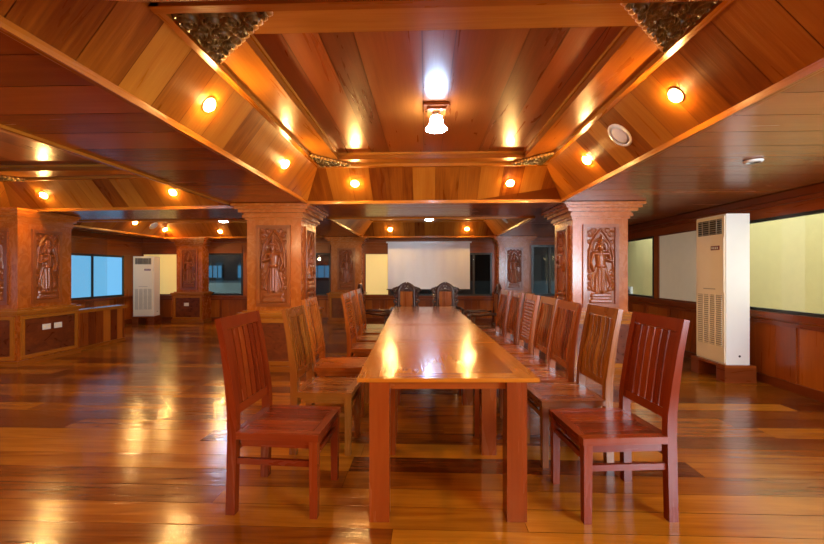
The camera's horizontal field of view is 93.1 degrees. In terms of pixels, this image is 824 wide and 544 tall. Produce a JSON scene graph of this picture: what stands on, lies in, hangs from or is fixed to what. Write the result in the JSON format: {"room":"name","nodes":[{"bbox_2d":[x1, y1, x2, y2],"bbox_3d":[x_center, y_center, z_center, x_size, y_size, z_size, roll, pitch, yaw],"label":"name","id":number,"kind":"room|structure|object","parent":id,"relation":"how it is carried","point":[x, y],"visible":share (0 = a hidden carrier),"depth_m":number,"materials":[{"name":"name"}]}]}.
{"room":"conference room","nodes":[
{"label":"conference room","id":0,"kind":"room"},
{"bbox_2d":[79,305,126,349],"bbox_3d":[-5.543,0.963,6.873,0.200,0.675,1.130,0,0,2],"label":"wall","id":1,"kind":"structure","parent":0,"point":[103,325],"depth_m":6.87,"materials":[{"name":"brown wood"}]},
{"bbox_2d":[71,231,141,319],"bbox_3d":[-7.501,0.205,3.864,0.098,2.190,13.200,0,0,2],"label":"wall","id":2,"kind":"structure","parent":0,"point":[85,245],"depth_m":9.57,"materials":[{"name":"brown wood"}]},
{"bbox_2d":[71,253,123,299],"bbox_3d":[-7.324,0.100,8.036,0.050,1.018,3.548,0,0,2],"label":"window","id":3,"kind":"structure","parent":2,"relation":"in","point":[93,276],"depth_m":9.01,"materials":[{"name":"blue glass"}]},
{"bbox_2d":[71,231,142,302],"bbox_3d":[-7.428,-0.105,3.862,0.052,1.550,13.200,0,0,2],"label":"trim","id":4,"kind":"structure","parent":2,"relation":"attached to","point":[73,233],"depth_m":9.11,"materials":[{"name":"brown wood"}]},
{"bbox_2d":[124,319,131,323],"bbox_3d":[-7.440,1.250,3.862,0.027,0.100,13.200,0,0,2],"label":"baseboard","id":5,"kind":"structure","parent":2,"relation":"attached to","point":[125,320],"depth_m":9.89,"materials":[{"name":"brown wood"}]},
{"bbox_2d":[142,238,554,317],"bbox_3d":[-1.442,0.205,10.288,11.600,2.190,0.098,0,0,2],"label":"wall","id":6,"kind":"structure","parent":0,"point":[229,307],"depth_m":10.23,"materials":[{"name":"brown wood"}]},
{"bbox_2d":[142,253,176,294],"bbox_3d":[-6.680,0.060,10.440,1.078,1.118,0.050,0,0,2],"label":"window","id":7,"kind":"structure","parent":6,"relation":"in","point":[168,261],"depth_m":10.43,"materials":[{"name":"beige glass"}]},
{"bbox_2d":[209,253,242,294],"bbox_3d":[-5.021,0.060,10.382,1.078,1.118,0.050,0,0,2],"label":"window","id":8,"kind":"structure","parent":6,"relation":"in","point":[225,269],"depth_m":10.37,"materials":[{"name":"black glass"}]},
{"bbox_2d":[316,253,330,295],"bbox_3d":[-2.367,0.060,10.289,0.448,1.118,0.050,0,0,2],"label":"window","id":9,"kind":"structure","parent":6,"relation":"in","point":[323,260],"depth_m":10.28,"materials":[{"name":"black glass"}]},
{"bbox_2d":[146,317,536,321],"bbox_3d":[-1.444,1.250,10.225,11.600,0.100,0.032,0,0,2],"label":"baseboard","id":10,"kind":"structure","parent":6,"relation":"attached to","point":[162,318],"depth_m":10.19,"materials":[{"name":"brown wood"}]},
{"bbox_2d":[143,238,554,317],"bbox_3d":[-1.444,0.160,10.215,11.600,2.080,0.052,0,0,2],"label":"trim","id":11,"kind":"structure","parent":6,"relation":"attached to","point":[319,248],"depth_m":10.22,"materials":[{"name":"brown wood"}]},
{"bbox_2d":[365,253,388,295],"bbox_3d":[-0.918,0.060,10.238,0.648,1.118,0.050,0,0,2],"label":"window","id":12,"kind":"structure","parent":6,"relation":"in","point":[376,264],"depth_m":10.23,"materials":[{"name":"beige glass"}]},
{"bbox_2d":[386,241,471,289],"bbox_3d":[0.432,-0.161,10.094,2.200,1.249,0.075,0,0,2],"label":"projection screen","id":13,"kind":"object","parent":6,"relation":"attached to","point":[425,265],"visible":0.91,"depth_m":10.09,"materials":[{"name":"white fabric"}]},
{"bbox_2d":[389,253,491,295],"bbox_3d":[0.741,0.060,10.180,2.668,1.118,0.050,0,0,2],"label":"window","id":14,"kind":"structure","parent":6,"relation":"in","point":[480,263],"depth_m":10.14,"materials":[{"name":"black glass"}]},
{"bbox_2d":[531,245,554,295],"bbox_3d":[3.444,-0.040,10.086,0.718,1.318,0.050,0,0,2],"label":"window","id":15,"kind":"structure","parent":6,"relation":"in","point":[542,256],"depth_m":10.08,"materials":[{"name":"black glass"}]},
{"bbox_2d":[0,0,823,238],"bbox_3d":[-1.671,-1.109,3.711,11.800,0.439,13.300,0,0,2],"label":"ceiling","id":16,"kind":"structure","parent":0,"point":[366,77],"depth_m":2.71,"materials":[{"name":"brown wood"}]},
{"bbox_2d":[0,175,24,181],"bbox_3d":[-5.320,-1.225,5.041,0.369,0.046,0.347,0,0,2],"label":"ornament","id":17,"kind":"object","parent":16,"relation":"attached to","point":[2,178],"visible":1,"depth_m":5.13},
{"bbox_2d":[39,192,47,198],"bbox_3d":[-5.100,-1.061,5.399,0.112,0.078,0.082,0,0,2],"label":"recessed light","id":18,"kind":"object","parent":16,"relation":"in","point":[43,195],"visible":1,"depth_m":5.38,"materials":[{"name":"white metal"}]},
{"bbox_2d":[0,124,233,211],"bbox_3d":[-4.167,-1.094,3.463,3.468,0.456,4.307,0,0,2],"label":"trim","id":19,"kind":"structure","parent":16,"relation":"attached to","point":[137,175],"depth_m":4.84,"materials":[{"name":"brown wood"}]},
{"bbox_2d":[149,222,157,228],"bbox_3d":[-6.208,-1.109,9.372,0.156,0.160,0.220,0,0,2],"label":"ceiling speaker","id":20,"kind":"object","parent":16,"relation":"attached to","point":[154,225],"visible":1,"depth_m":9.36,"materials":[{"name":"white plastic"}]},
{"bbox_2d":[168,189,176,195],"bbox_3d":[-3.191,-1.062,5.203,0.112,0.078,0.082,0,0,2],"label":"recessed light","id":21,"kind":"object","parent":16,"relation":"in","point":[173,192],"visible":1,"depth_m":5.18,"materials":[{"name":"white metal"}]},
{"bbox_2d":[74,219,323,238],"bbox_3d":[-4.372,-1.094,8.333,4.216,0.456,3.386,0,0,2],"label":"trim","id":22,"kind":"structure","parent":16,"relation":"attached to","point":[199,220],"depth_m":8.18,"materials":[{"name":"brown wood"}]},
{"bbox_2d":[202,97,215,112],"bbox_3d":[-1.297,-1.068,2.493,0.068,0.090,0.112,0,0,2],"label":"recessed light","id":23,"kind":"object","parent":16,"relation":"in","point":[209,103],"visible":1,"depth_m":2.47,"materials":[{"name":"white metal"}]},
{"bbox_2d":[171,11,272,64],"bbox_3d":[-0.899,-1.225,2.067,0.501,0.046,0.442,0,0,2],"label":"ornament","id":24,"kind":"object","parent":16,"relation":"attached to","point":[220,34],"visible":0.98,"depth_m":1.94,"materials":[{"name":"brown wood"}]},
{"bbox_2d":[281,159,288,168],"bbox_3d":[-1.253,-1.064,3.851,0.068,0.090,0.112,0,0,2],"label":"recessed light","id":25,"kind":"object","parent":16,"relation":"in","point":[285,163],"visible":1,"depth_m":3.83,"materials":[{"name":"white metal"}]},
{"bbox_2d":[310,154,350,166],"bbox_3d":[-0.893,-1.225,4.306,0.367,0.046,0.406,0,0,2],"label":"ornament","id":26,"kind":"object","parent":16,"relation":"attached to","point":[322,161],"visible":1,"depth_m":4.35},
{"bbox_2d":[350,180,358,186],"bbox_3d":[-0.695,-1.076,4.745,0.112,0.073,0.086,0,0,2],"label":"recessed light","id":27,"kind":"object","parent":16,"relation":"in","point":[354,183],"visible":1,"depth_m":4.73,"materials":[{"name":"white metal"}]},
{"bbox_2d":[0,0,823,204],"bbox_3d":[0.197,-1.094,3.060,3.256,0.456,3.806,0,0,2],"label":"trim","id":28,"kind":"structure","parent":16,"relation":"attached to","point":[163,10],"depth_m":2.05,"materials":[{"name":"brown wood"}]},
{"bbox_2d":[327,217,534,237],"bbox_3d":[0.358,-1.094,8.107,3.386,0.456,3.506,0,0,2],"label":"trim","id":29,"kind":"structure","parent":16,"relation":"attached to","point":[333,220],"depth_m":8.91,"materials":[{"name":"brown wood"}]},
{"bbox_2d":[424,102,449,132],"bbox_3d":[0.194,-1.217,3.115,0.200,0.199,0.200,0,0,2],"label":"ceiling lamp","id":30,"kind":"object","parent":16,"relation":"hanging from","point":[435,110],"visible":1,"depth_m":3.07,"materials":[{"name":"white glass"}]},
{"bbox_2d":[505,179,514,186],"bbox_3d":[1.178,-1.067,4.680,0.112,0.073,0.086,0,0,2],"label":"recessed light","id":31,"kind":"object","parent":16,"relation":"in","point":[509,183],"visible":1,"depth_m":4.66,"materials":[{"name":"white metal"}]},
{"bbox_2d":[511,151,554,165],"bbox_3d":[1.301,-1.225,4.229,0.367,0.046,0.406,0,0,2],"label":"ornament","id":32,"kind":"object","parent":16,"relation":"attached to","point":[541,159],"visible":1,"depth_m":4.25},
{"bbox_2d":[582,156,591,164],"bbox_3d":[1.663,-1.064,3.710,0.078,0.082,0.112,0,0,2],"label":"recessed light","id":33,"kind":"object","parent":16,"relation":"in","point":[586,160],"visible":1,"depth_m":3.69,"materials":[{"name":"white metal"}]},
{"bbox_2d":[608,124,631,146],"bbox_3d":[1.630,-1.073,3.061,0.154,0.163,0.220,0,0,2],"label":"ceiling speaker","id":34,"kind":"object","parent":16,"relation":"attached to","point":[617,132],"visible":1,"depth_m":3.05,"materials":[{"name":"white plastic"}]},
{"bbox_2d":[610,127,628,143],"bbox_3d":[1.630,-1.073,3.061,0.118,0.125,0.172,0,0,2],"label":"grille","id":35,"kind":"object","parent":34,"relation":"attached to","point":[620,134],"depth_m":3.05,"materials":[{"name":"white plastic"}]},
{"bbox_2d":[621,1,717,52],"bbox_3d":[1.181,-1.225,1.968,0.443,0.046,0.423,0,0,2],"label":"ornament","id":36,"kind":"object","parent":16,"relation":"attached to","point":[664,23],"visible":0.99,"depth_m":1.86,"materials":[{"name":"brown wood"}]},
{"bbox_2d":[667,87,684,102],"bbox_3d":[1.605,-1.076,2.373,0.078,0.082,0.112,0,0,2],"label":"recessed light","id":37,"kind":"object","parent":16,"relation":"in","point":[674,94],"visible":1,"depth_m":2.36,"materials":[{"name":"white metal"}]},
{"bbox_2d":[742,158,763,163],"bbox_3d":[2.710,-0.877,3.097,0.132,0.018,0.132,0,0,2],"label":"ceiling fitting","id":38,"kind":"object","parent":16,"relation":"attached to","point":[758,160],"visible":1,"depth_m":3.08,"materials":[{"name":"white plastic"}]},
{"bbox_2d":[0,321,823,543],"bbox_3d":[-1.671,1.302,3.711,11.800,0.005,13.300,0,0,2],"label":"floor","id":39,"kind":"structure","parent":0,"point":[123,442],"depth_m":2.54,"materials":[{"name":"brown wood"}]},
{"bbox_2d":[0,207,82,366],"bbox_3d":[-5.800,0.208,5.826,0.900,2.184,1.020,0,0,2],"label":"carved pillar","id":40,"kind":"structure","parent":39,"relation":"on","point":[35,247],"depth_m":5.61,"materials":[{"name":"brown wood"}]},
{"bbox_2d":[42,323,50,329],"bbox_3d":[-5.360,0.800,5.721,0.012,0.080,0.120,0,0,2],"label":"wall socket","id":41,"kind":"object","parent":40,"relation":"attached to","point":[44,326],"visible":1,"depth_m":5.71,"materials":[{"name":"white plastic"}]},
{"bbox_2d":[54,322,61,327],"bbox_3d":[-5.354,0.800,5.900,0.012,0.080,0.120,0,0,2],"label":"wall socket","id":42,"kind":"object","parent":40,"relation":"attached to","point":[57,324],"visible":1,"depth_m":5.88,"materials":[{"name":"white plastic"}]},
{"bbox_2d":[132,315,160,325],"bbox_3d":[-6.567,1.190,9.655,0.500,0.219,0.340,0,0,-8],"label":"plinth","id":43,"kind":"object","parent":39,"relation":"on","point":[136,320],"visible":0.91,"depth_m":9.52,"materials":[{"name":"brown wood"}]},
{"bbox_2d":[133,256,159,315],"bbox_3d":[-6.564,0.350,9.642,0.462,1.460,0.326,0,0,-8],"label":"air conditioner","id":44,"kind":"object","parent":43,"relation":"on","point":[146,269],"visible":1,"depth_m":9.50,"materials":[{"name":"white metal"}]},
{"bbox_2d":[135,289,150,309],"bbox_3d":[-6.544,0.663,9.488,0.366,0.501,0.011,0,0,-8],"label":"grille","id":45,"kind":"object","parent":44,"relation":"attached to","point":[142,296],"depth_m":9.49,"materials":[{"name":"beige plastic"}]},
{"bbox_2d":[135,258,150,263],"bbox_3d":[-6.544,-0.263,9.489,0.356,0.150,0.017,0,0,-8],"label":"vent","id":46,"kind":"object","parent":44,"relation":"attached to","point":[137,260],"depth_m":9.49,"materials":[{"name":"white plastic"}]},
{"bbox_2d":[167,237,213,322],"bbox_3d":[-5.747,0.208,10.227,0.980,2.184,0.600,0,0,2],"label":"carved pillar","id":47,"kind":"structure","parent":39,"relation":"on","point":[192,252],"depth_m":10.05,"materials":[{"name":"brown wood"}]},
{"bbox_2d":[215,310,340,519],"bbox_3d":[-0.755,0.774,2.283,0.570,1.054,0.440,0,0,5],"label":"dining chair","id":48,"kind":"object","parent":39,"relation":"on","point":[245,364],"visible":1,"depth_m":2.16,"materials":[{"name":"red wood"}]},
{"bbox_2d":[230,203,327,371],"bbox_3d":[-1.809,0.208,5.497,1.020,2.184,1.000,0,0,2],"label":"carved pillar","id":49,"kind":"structure","parent":39,"relation":"on","point":[281,237],"depth_m":5.13,"materials":[{"name":"brown wood"}]},
{"bbox_2d":[281,305,361,455],"bbox_3d":[-0.668,0.784,2.962,0.506,1.034,0.400,0,0,3],"label":"dining chair","id":50,"kind":"object","parent":39,"relation":"on","point":[346,391],"visible":0.93,"depth_m":2.86,"materials":[{"name":"brown wood"}]},
{"bbox_2d":[301,297,368,416],"bbox_3d":[-0.705,0.774,3.700,0.570,1.054,0.440,0,0,0],"label":"dining chair","id":51,"kind":"object","parent":39,"relation":"on","point":[326,366],"visible":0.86,"depth_m":3.61,"materials":[{"name":"orange wood"}]},
{"bbox_2d":[324,237,367,322],"bbox_3d":[-1.669,0.208,10.084,1.060,2.184,0.600,0,0,2],"label":"carved pillar","id":52,"kind":"structure","parent":39,"relation":"on","point":[346,252],"depth_m":9.91,"materials":[{"name":"brown wood"}]},
{"bbox_2d":[341,292,375,377],"bbox_3d":[-0.510,0.774,4.550,0.570,1.054,0.420,0,0,0],"label":"dining chair","id":53,"kind":"object","parent":39,"relation":"on","point":[354,348],"visible":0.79,"depth_m":4.41,"materials":[{"name":"orange wood"}]},
{"bbox_2d":[347,290,378,341],"bbox_3d":[-0.525,0.774,5.100,0.570,1.054,0.440,0,0,0],"label":"dining chair","id":54,"kind":"object","parent":39,"relation":"on","point":[360,338],"visible":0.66,"depth_m":5.11,"materials":[{"name":"orange wood"}]},
{"bbox_2d":[355,288,382,334],"bbox_3d":[-0.525,0.774,5.700,0.570,1.054,0.440,0,0,0],"label":"dining chair","id":55,"kind":"object","parent":39,"relation":"on","point":[364,330],"visible":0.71,"depth_m":5.66,"materials":[{"name":"orange wood"}]},
{"bbox_2d":[357,283,391,327],"bbox_3d":[-0.581,0.745,6.220,0.567,1.135,0.588,0,0,0],"label":"carved armchair","id":56,"kind":"object","parent":39,"relation":"on","point":[386,315],"visible":0.2,"depth_m":6.21,"materials":[{"name":"brown wood"}]},
{"bbox_2d":[390,282,421,309],"bbox_3d":[-0.100,0.745,6.801,0.588,1.135,0.567,0,0,0],"label":"carved armchair","id":57,"kind":"object","parent":39,"relation":"on","point":[402,298],"visible":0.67,"depth_m":7.01,"materials":[{"name":"brown wood"}]},
{"bbox_2d":[391,307,461,313],"bbox_3d":[0.188,0.925,5.650,0.944,0.750,1.030,0,0,0],"label":"conference table","id":58,"kind":"object","parent":39,"relation":"on","point":[396,310],"visible":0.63,"depth_m":5.58,"materials":[{"name":"brown wood"}]},
{"bbox_2d":[385,314,474,395],"bbox_3d":[0.188,0.925,4.610,0.944,0.750,1.030,0,0,0],"label":"conference table","id":59,"kind":"object","parent":39,"relation":"on","point":[394,319],"visible":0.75,"depth_m":4.52,"materials":[{"name":"brown wood"}]},
{"bbox_2d":[376,325,494,436],"bbox_3d":[0.188,0.925,3.570,0.944,0.750,1.030,0,0,0],"label":"conference table","id":60,"kind":"object","parent":39,"relation":"on","point":[389,333],"visible":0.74,"depth_m":3.43,"materials":[{"name":"brown wood"}]},
{"bbox_2d":[430,282,464,314],"bbox_3d":[0.600,0.745,6.801,0.588,1.135,0.567,0,0,0],"label":"carved armchair","id":61,"kind":"object","parent":39,"relation":"on","point":[443,298],"visible":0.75,"depth_m":7.01,"materials":[{"name":"brown wood"}]},
{"bbox_2d":[357,342,539,521],"bbox_3d":[0.188,0.925,2.530,0.944,0.750,1.030,0,0,0],"label":"conference table","id":62,"kind":"object","parent":39,"relation":"on","point":[487,367],"visible":1,"depth_m":2.06,"materials":[{"name":"brown wood"}]},
{"bbox_2d":[463,283,501,332],"bbox_3d":[1.111,0.745,6.120,0.567,1.135,0.588,0,0,0],"label":"carved armchair","id":63,"kind":"object","parent":39,"relation":"on","point":[497,291],"visible":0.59,"depth_m":6.08,"materials":[{"name":"brown wood"}]},
{"bbox_2d":[483,289,510,337],"bbox_3d":[1.035,0.774,5.401,0.570,1.054,0.440,0,0,-1],"label":"dining chair","id":64,"kind":"object","parent":39,"relation":"on","point":[503,304],"visible":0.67,"depth_m":5.35,"materials":[{"name":"brown wood"}]},
{"bbox_2d":[492,291,523,344],"bbox_3d":[1.055,0.774,4.870,0.570,1.054,0.440,0,0,0],"label":"dining chair","id":65,"kind":"object","parent":39,"relation":"on","point":[514,313],"visible":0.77,"depth_m":4.81,"materials":[{"name":"brown wood"}]},
{"bbox_2d":[491,236,536,322],"bbox_3d":[2.568,0.208,9.936,1.060,2.184,0.600,0,0,2],"label":"carved pillar","id":66,"kind":"structure","parent":39,"relation":"on","point":[512,251],"depth_m":9.77,"materials":[{"name":"brown wood"}]},
{"bbox_2d":[500,293,539,354],"bbox_3d":[1.075,0.774,4.340,0.570,1.054,0.420,0,0,0],"label":"dining chair","id":67,"kind":"object","parent":39,"relation":"on","point":[519,349],"visible":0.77,"depth_m":4.30,"materials":[{"name":"orange wood"}]},
{"bbox_2d":[498,296,559,399],"bbox_3d":[1.085,0.774,3.820,0.570,1.054,0.440,0,0,0],"label":"dining chair","id":68,"kind":"object","parent":39,"relation":"on","point":[546,312],"visible":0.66,"depth_m":3.81,"materials":[{"name":"brown wood"}]},
{"bbox_2d":[499,299,582,417],"bbox_3d":[1.065,0.774,3.301,0.570,1.054,0.440,0,0,-1],"label":"dining chair","id":69,"kind":"object","parent":39,"relation":"on","point":[564,333],"visible":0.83,"depth_m":3.26,"materials":[{"name":"brown wood"}]},
{"bbox_2d":[527,304,622,467],"bbox_3d":[1.125,0.774,2.801,0.550,1.054,0.430,0,0,-2],"label":"dining chair","id":70,"kind":"object","parent":39,"relation":"on","point":[599,338],"visible":0.91,"depth_m":2.72,"materials":[{"name":"brown wood"}]},
{"bbox_2d":[541,201,645,374],"bbox_3d":[2.439,0.208,5.378,1.000,2.184,1.000,0,0,2],"label":"carved pillar","id":71,"kind":"structure","parent":39,"relation":"on","point":[591,237],"depth_m":5.02,"materials":[{"name":"brown wood"}]},
{"bbox_2d":[549,311,689,524],"bbox_3d":[1.150,0.774,2.232,0.570,1.054,0.440,0,0,-3],"label":"dining chair","id":72,"kind":"object","parent":39,"relation":"on","point":[651,373],"visible":1,"depth_m":2.12,"materials":[{"name":"red wood"}]},
{"bbox_2d":[691,355,756,382],"bbox_3d":[3.852,1.198,4.848,0.360,0.204,0.580,0,0,2],"label":"plinth","id":73,"kind":"object","parent":39,"relation":"on","point":[724,373],"visible":0.81,"depth_m":4.57,"materials":[{"name":"brown wood"}]},
{"bbox_2d":[696,213,749,364],"bbox_3d":[3.838,0.203,4.848,0.296,1.785,0.502,0,0,2],"label":"air conditioner","id":74,"kind":"object","parent":73,"relation":"on","point":[723,240],"visible":1,"depth_m":4.64,"materials":[{"name":"white plastic"}]},
{"bbox_2d":[697,294,721,346],"bbox_3d":[3.701,0.585,4.854,0.016,0.612,0.410,0,0,2],"label":"grille","id":75,"kind":"object","parent":74,"relation":"attached to","point":[709,306],"depth_m":4.84,"materials":[{"name":"beige plastic"}]},
{"bbox_2d":[698,218,721,236],"bbox_3d":[3.699,-0.547,4.854,0.018,0.184,0.400,0,0,2],"label":"vent","id":76,"kind":"object","parent":74,"relation":"attached to","point":[710,227],"depth_m":4.84,"materials":[{"name":"beige plastic"}]},
{"bbox_2d":[628,197,823,391],"bbox_3d":[4.154,0.205,3.457,0.098,2.190,13.200,0,0,2],"label":"wall","id":77,"kind":"structure","parent":0,"point":[769,343],"depth_m":4.48,"materials":[{"name":"brown wood"}]},
{"bbox_2d":[628,236,653,297],"bbox_3d":[4.293,-0.085,8.305,0.050,1.088,2.998,0,0,2],"label":"window","id":78,"kind":"structure","parent":77,"relation":"in","point":[650,237],"depth_m":6.84,"materials":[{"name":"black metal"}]},
{"bbox_2d":[658,229,695,302],"bbox_3d":[4.207,-0.085,5.872,0.050,1.088,1.628,0,0,2],"label":"window","id":79,"kind":"structure","parent":77,"relation":"in","point":[677,250],"depth_m":6.19,"materials":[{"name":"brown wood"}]},
{"bbox_2d":[628,183,823,383],"bbox_3d":[4.076,0.160,3.460,0.062,2.080,13.200,0,0,2],"label":"trim","id":80,"kind":"structure","parent":77,"relation":"attached to","point":[814,191],"depth_m":4.57,"materials":[{"name":"brown wood"}]},
{"bbox_2d":[684,350,823,402],"bbox_3d":[4.094,1.250,3.459,0.027,0.100,13.200,0,0,2],"label":"baseboard","id":81,"kind":"structure","parent":77,"relation":"attached to","point":[805,391],"depth_m":4.25,"materials":[{"name":"brown wood"}]},
{"label":"outside","id":82,"kind":"structure","parent":0,"visible":0},
{"bbox_2d":[628,209,823,317],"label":"window","id":83,"kind":"structure","parent":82,"point":[787,255],"depth_m":6.01,"materials":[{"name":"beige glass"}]},
{"bbox_2d":[628,286,632,293],"bbox_3d":[5.824,0.540,10.483,0.090,0.300,0.260,0,0,2],"label":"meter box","id":84,"kind":"object","parent":83,"relation":"attached to","point":[630,289],"visible":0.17,"depth_m":10.36,"materials":[{"name":"white plastic"}]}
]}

